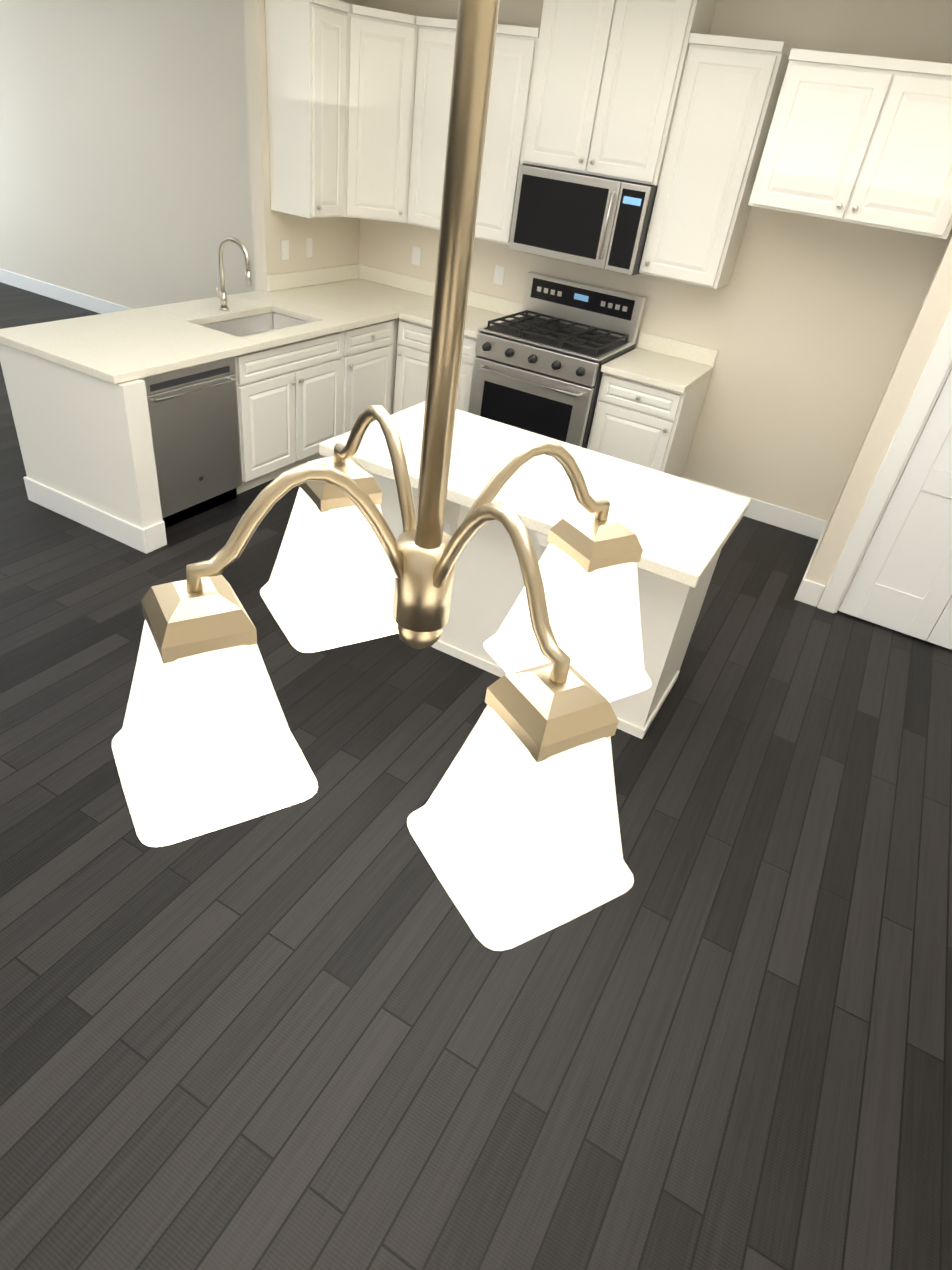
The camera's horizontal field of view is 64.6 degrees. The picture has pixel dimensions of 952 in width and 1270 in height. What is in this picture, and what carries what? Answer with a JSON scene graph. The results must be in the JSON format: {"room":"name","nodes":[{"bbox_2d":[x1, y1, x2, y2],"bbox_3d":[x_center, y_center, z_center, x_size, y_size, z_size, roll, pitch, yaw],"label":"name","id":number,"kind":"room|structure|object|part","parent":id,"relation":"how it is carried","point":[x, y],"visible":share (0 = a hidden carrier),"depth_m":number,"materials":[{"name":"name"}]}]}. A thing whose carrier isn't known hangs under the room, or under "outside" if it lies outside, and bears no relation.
{"room":"kitchen","nodes":[
{"label":"kitchen","id":0,"kind":"room"},
{"bbox_2d":[112,0,651,950],"bbox_3d":[0.013,-0.417,0.354,0.443,1.188,0.443,14,35,8],"label":"chandelier","id":1,"kind":"object","parent":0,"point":[557,704],"depth_m":0.53,"materials":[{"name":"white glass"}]},
{"bbox_3d":[-0.202,0.047,0.565,0.135,0.139,0.135,-14,40,-29],"label":"chandelier shade","id":2,"kind":"part","parent":1,"relation":"part of","materials":[{"name":"white glass"}]},
{"bbox_3d":[-0.141,-0.085,0.770,0.135,0.139,0.135,-14,40,-29],"label":"chandelier shade","id":3,"kind":"part","parent":1,"relation":"part of","materials":[{"name":"white glass"}]},
{"bbox_3d":[0.040,0.107,0.531,0.135,0.139,0.135,-14,40,-29],"label":"chandelier shade","id":4,"kind":"part","parent":1,"relation":"part of","materials":[{"name":"white glass"}]},
{"bbox_3d":[0.101,-0.026,0.736,0.135,0.139,0.135,-14,40,-29],"label":"chandelier shade","id":5,"kind":"part","parent":1,"relation":"part of","materials":[{"name":"white glass"}]},
{"bbox_2d":[0,282,951,1269],"bbox_3d":[-3.107,-0.483,3.630,10.925,0.050,7.540,23,37,20],"label":"floor","id":6,"kind":"structure","parent":0,"point":[322,1028],"depth_m":2.14,"materials":[{"name":"brown wood"}]},
{"bbox_2d":[140,356,241,527],"bbox_3d":[-1.767,-1.119,4.042,0.813,0.822,0.600,23,37,20],"label":"dishwasher","id":7,"kind":"object","parent":6,"relation":"on","point":[193,416],"visible":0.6,"depth_m":3.88,"materials":[{"name":"grey metal"}]},
{"bbox_2d":[234,331,342,493],"bbox_3d":[-1.399,-1.460,4.620,0.804,0.838,0.918,23,37,20],"label":"base cabinet","id":8,"kind":"object","parent":6,"relation":"on","point":[289,396],"visible":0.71,"depth_m":4.42,"materials":[{"name":"white paint"}]},
{"bbox_2d":[341,318,398,434],"bbox_3d":[-0.889,-1.930,5.407,0.804,0.838,1.176,23,37,20],"label":"base cabinet","id":9,"kind":"object","parent":6,"relation":"on","point":[395,338],"depth_m":4.96,"materials":[{"name":"white paint"}]},
{"bbox_2d":[0,278,510,383],"bbox_3d":[-1.007,-1.764,4.455,1.478,0.145,2.868,23,37,20],"label":"countertop","id":10,"kind":"structure","parent":9,"relation":"on","point":[122,346],"depth_m":4.13,"materials":[{"name":"beige stone"}]},
{"bbox_2d":[215,237,251,310],"bbox_3d":[-1.392,-2.044,4.293,0.245,0.400,0.094,23,37,20],"label":"faucet","id":11,"kind":"object","parent":10,"relation":"on","point":[223,292],"visible":1,"depth_m":4.27,"materials":[{"name":"silver metal"}]},
{"bbox_3d":[-0.707,-1.691,5.017,0.046,0.703,0.514,23,37,20],"label":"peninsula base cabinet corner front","id":12,"kind":"part","parent":9,"relation":"part of","materials":[{"name":"white wood"}]},
{"bbox_2d":[393,318,476,413],"bbox_3d":[-0.153,-1.792,5.365,0.645,0.838,0.647,23,37,20],"label":"base cabinet","id":13,"kind":"object","parent":6,"relation":"on","point":[413,351],"visible":0.33,"depth_m":5.08,"materials":[{"name":"white paint"}]},
{"bbox_2d":[319,453,731,738],"bbox_3d":[0.162,-0.277,3.249,1.525,0.829,0.765,23,37,20],"label":"kitchen island","id":14,"kind":"object","parent":6,"relation":"on","point":[488,581],"depth_m":3.07,"materials":[{"name":"white paint"}]},
{"bbox_2d":[319,401,750,588],"bbox_3d":[0.242,-0.629,2.995,1.540,0.050,0.794,23,37,20],"label":"island countertop","id":15,"kind":"structure","parent":14,"relation":"on","point":[680,525],"depth_m":2.89,"materials":[{"name":"white stone"}]},
{"bbox_2d":[468,272,645,448],"bbox_3d":[0.475,-1.644,4.955,0.820,1.170,0.728,23,37,20],"label":"range","id":16,"kind":"object","parent":6,"relation":"on","point":[549,352],"visible":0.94,"depth_m":4.74,"materials":[{"name":"grey metal"}]},
{"bbox_2d":[587,372,711,477],"bbox_3d":[1.072,-1.276,4.879,0.517,0.838,0.647,23,37,20],"label":"base cabinet","id":17,"kind":"object","parent":6,"relation":"on","point":[646,425],"visible":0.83,"depth_m":4.57,"materials":[{"name":"white paint"}]},
{"bbox_2d":[601,348,713,393],"bbox_3d":[1.125,-1.635,4.630,0.518,0.040,0.648,23,37,20],"label":"countertop","id":18,"kind":"structure","parent":17,"relation":"on","point":[675,374],"depth_m":4.53,"materials":[{"name":"beige stone"}]},
{"bbox_2d":[0,0,951,606],"bbox_3d":[-2.933,-1.664,2.812,10.925,2.843,7.540,23,37,20],"label":"wall","id":19,"kind":"structure","parent":0,"point":[134,154],"depth_m":4.82,"materials":[{"name":"beige paint"}]},
{"bbox_2d":[0,269,130,313],"bbox_3d":[-3.504,-3.107,7.173,5.590,0.135,0.018,23,37,20],"label":"baseboard","id":20,"kind":"structure","parent":19,"relation":"attached to","point":[52,291],"depth_m":7.40,"materials":[{"name":"white paint"}]},
{"bbox_2d":[23,476,155,553],"bbox_3d":[-2.021,-0.624,3.901,0.874,0.135,0.018,23,37,20],"label":"baseboard","id":21,"kind":"structure","parent":19,"relation":"attached to","point":[148,539],"depth_m":3.87,"materials":[{"name":"white paint"}]},
{"bbox_2d":[281,240,288,259],"bbox_3d":[-1.262,-2.545,4.975,0.006,0.116,0.072,23,37,20],"label":"electrical outlet plate","id":22,"kind":"object","parent":19,"relation":"attached to","point":[284,243],"depth_m":4.97,"materials":[{"name":"white plastic"}]},
{"bbox_2d":[265,0,349,217],"bbox_3d":[-0.996,-3.131,4.512,0.357,1.075,0.329,23,37,20],"label":"upper cabinet","id":23,"kind":"object","parent":19,"relation":"attached to","point":[306,41],"visible":1,"depth_m":4.39,"materials":[{"name":"white paint"}]},
{"bbox_2d":[305,238,311,256],"bbox_3d":[-1.145,-2.652,5.155,0.006,0.116,0.072,23,37,20],"label":"electrical outlet plate","id":24,"kind":"object","parent":19,"relation":"attached to","point":[308,241],"depth_m":5.15,"materials":[{"name":"white plastic"}]},
{"bbox_2d":[267,264,358,291],"bbox_3d":[-1.133,-2.522,5.305,0.021,0.099,0.960,23,37,20],"label":"backsplash","id":25,"kind":"structure","parent":19,"relation":"attached to","point":[276,282],"depth_m":5.26,"materials":[{"name":"beige stone"}]},
{"bbox_2d":[343,4,418,222],"bbox_3d":[-0.657,-3.296,4.822,0.611,1.075,0.606,23,37,20],"label":"upper cabinet","id":26,"kind":"object","parent":19,"relation":"attached to","point":[381,51],"visible":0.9,"depth_m":4.61,"materials":[{"name":"white paint"}]},
{"bbox_2d":[412,246,420,265],"bbox_3d":[-0.429,-2.725,5.413,0.072,0.116,0.007,23,37,20],"label":"electrical outlet plate","id":27,"kind":"object","parent":19,"relation":"attached to","point":[416,251],"depth_m":5.41,"materials":[{"name":"white plastic"}]},
{"bbox_2d":[359,264,522,316],"bbox_3d":[-0.277,-2.493,5.446,1.426,0.099,0.018,23,37,20],"label":"backsplash","id":28,"kind":"structure","parent":19,"relation":"attached to","point":[414,284],"depth_m":5.48,"materials":[{"name":"beige stone"}]},
{"bbox_2d":[407,16,539,244],"bbox_3d":[0.011,-3.095,4.674,0.798,1.075,0.357,23,37,20],"label":"upper cabinet","id":29,"kind":"object","parent":19,"relation":"attached to","point":[514,59],"visible":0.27,"depth_m":4.52,"materials":[{"name":"white paint"}]},
{"bbox_2d":[493,265,504,284],"bbox_3d":[0.160,-2.477,5.180,0.072,0.116,0.007,23,37,20],"label":"electrical outlet plate","id":30,"kind":"object","parent":19,"relation":"attached to","point":[498,274],"depth_m":5.18,"materials":[{"name":"white plastic"}]},
{"bbox_2d":[522,0,716,185],"bbox_3d":[0.763,-3.095,4.170,0.840,0.935,0.382,23,37,20],"label":"upper cabinet","id":31,"kind":"object","parent":19,"relation":"attached to","point":[607,77],"visible":0.96,"depth_m":4.06,"materials":[{"name":"white paint"}]},
{"bbox_2d":[509,164,657,274],"bbox_3d":[0.670,-2.504,4.534,0.812,0.455,0.456,23,37,20],"label":"over-the-range microwave","id":32,"kind":"object","parent":31,"relation":"attached to","point":[599,222],"visible":0.98,"depth_m":4.37,"materials":[{"name":"grey metal"}]},
{"bbox_2d":[637,332,717,366],"bbox_3d":[1.286,-1.834,4.826,0.518,0.099,0.018,23,37,20],"label":"backsplash","id":33,"kind":"structure","parent":19,"relation":"attached to","point":[646,341],"depth_m":4.82,"materials":[{"name":"beige stone"}]},
{"bbox_2d":[639,33,790,288],"bbox_3d":[1.297,-2.570,4.154,0.472,1.115,0.357,23,37,20],"label":"upper cabinet","id":34,"kind":"object","parent":19,"relation":"attached to","point":[728,95],"visible":0.94,"depth_m":4.00,"materials":[{"name":"white paint"}]},
{"bbox_2d":[681,477,823,538],"bbox_3d":[1.836,-0.855,5.056,0.990,0.135,0.018,23,37,20],"label":"baseboard","id":35,"kind":"structure","parent":19,"relation":"attached to","point":[762,511],"depth_m":4.98,"materials":[{"name":"white paint"}]},
{"bbox_2d":[795,520,828,602],"bbox_3d":[2.028,-0.453,4.515,0.034,0.135,0.924,23,37,20],"label":"baseboard","id":36,"kind":"structure","parent":19,"relation":"attached to","point":[802,592],"depth_m":4.20,"materials":[{"name":"white paint"}]},
{"bbox_2d":[748,48,951,238],"bbox_3d":[1.940,-2.370,3.657,0.924,0.625,0.657,23,37,20],"label":"upper cabinet","id":37,"kind":"object","parent":19,"relation":"attached to","point":[866,140],"visible":1,"depth_m":3.44,"materials":[{"name":"white paint"}]},
{"bbox_2d":[817,309,951,612],"bbox_3d":[2.516,-0.857,3.427,1.079,2.142,0.141,23,37,20],"label":"door frame","id":38,"kind":"structure","parent":19,"relation":"attached to","point":[933,378],"depth_m":3.67,"materials":[{"name":"white paint"}]},
{"bbox_2d":[838,369,951,640],"bbox_3d":[2.299,-0.871,3.486,0.460,2.023,0.097,23,37,20],"label":"pantry door","id":39,"kind":"structure","parent":19,"relation":"in","point":[901,582],"depth_m":3.82,"materials":[{"name":"white paint"}]},
{"bbox_2d":[927,595,951,649],"bbox_3d":[2.700,-0.702,3.327,0.460,2.023,0.097,23,37,20],"label":"pantry door","id":40,"kind":"structure","parent":19,"relation":"in","point":[940,634],"depth_m":3.92,"materials":[{"name":"white paint"}]}
]}

